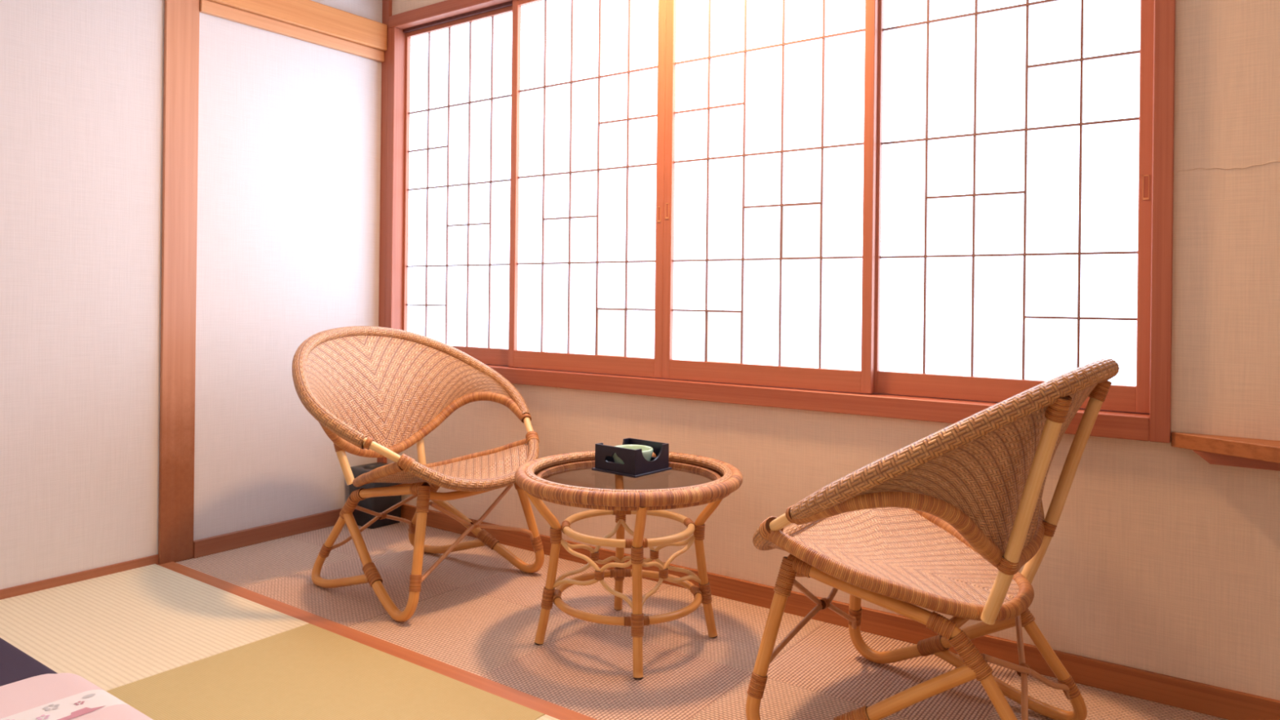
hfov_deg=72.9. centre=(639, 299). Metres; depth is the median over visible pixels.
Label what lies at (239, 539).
baseboard
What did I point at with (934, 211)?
window
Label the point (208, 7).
trim
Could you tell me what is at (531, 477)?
table
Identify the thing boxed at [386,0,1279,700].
wall
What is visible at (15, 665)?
floor mat
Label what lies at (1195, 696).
baseboard
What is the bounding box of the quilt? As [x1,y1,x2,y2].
[0,672,153,719]
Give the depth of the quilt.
1.95 m
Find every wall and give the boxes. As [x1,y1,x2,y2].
[0,0,382,589]
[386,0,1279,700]
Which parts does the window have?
pane, pane, pane, pane, pane, pane, pane, pane, pane, pane, pane, pane, pane, pane, pane, pane, pane, rail, pane, pane, pane, rail, pane, pane, pane, pane, pane, pane, pane, pane, rail, pane, pane, pane, pane, pane, pane, pane, pane, pane, pane, rail, pane, pane, pane, pane, pane, pane, pane, pane, pane, pane, pane, pane, pane, pane, pane, pane, pane, pane, pane, pane, pane, pane, pane, pane, pane, pane, pane, pane, pane, pane, pane, rail, pane, pane, pane, pane, pane, sill, pane, pane, pane, pane, pane, pane, pane, pane, pane, pane, pane, pane, pane, pane, pane, pane, pane, pane, rail, pane, pane, pane, pane, pane, pane, pane, pane, pane, pane, pane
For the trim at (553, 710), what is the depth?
2.44 m
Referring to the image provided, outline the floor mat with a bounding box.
[0,637,57,686]
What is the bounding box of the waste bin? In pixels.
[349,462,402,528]
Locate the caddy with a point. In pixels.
(635, 465)
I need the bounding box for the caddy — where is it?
[591,437,671,478]
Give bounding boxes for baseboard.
[0,508,342,599]
[400,503,1279,719]
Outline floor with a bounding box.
[0,521,1227,719]
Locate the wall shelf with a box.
[1171,431,1279,471]
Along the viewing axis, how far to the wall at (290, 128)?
3.15 m
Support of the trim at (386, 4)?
attached to the wall at (1160, 557)
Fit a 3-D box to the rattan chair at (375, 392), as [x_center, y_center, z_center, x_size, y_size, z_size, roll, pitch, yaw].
[-0.766,0.547,3.047,0.769,0.887,0.900,1,0,35]
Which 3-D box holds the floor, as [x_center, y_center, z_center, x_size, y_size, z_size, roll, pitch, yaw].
[-0.723,1.026,1.015,4.560,0.091,4.520,1,0,36]
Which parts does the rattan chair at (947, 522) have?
cross rail, leg, seat rail, seat, leg, cross rail, backrest, leg, leg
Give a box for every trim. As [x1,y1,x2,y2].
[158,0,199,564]
[158,561,596,719]
[200,0,384,62]
[207,0,386,51]
[377,0,391,463]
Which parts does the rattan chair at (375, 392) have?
leg, seat rail, leg, cross rail, backrest, leg, seat, cross rail, leg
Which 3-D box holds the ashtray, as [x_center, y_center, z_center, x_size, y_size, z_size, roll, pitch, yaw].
[-0.024,0.480,2.623,0.127,0.060,0.127,1,0,36]
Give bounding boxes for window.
[385,0,1175,443]
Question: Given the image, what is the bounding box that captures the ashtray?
[613,444,653,464]
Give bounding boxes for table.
[514,450,742,679]
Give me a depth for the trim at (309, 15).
3.67 m
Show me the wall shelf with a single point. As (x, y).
(1244, 452)
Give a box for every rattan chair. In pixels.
[292,325,544,622]
[745,358,1119,719]
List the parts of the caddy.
panel, panel, plate, panel, panel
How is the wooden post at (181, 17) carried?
attached to the wall at (290, 128)

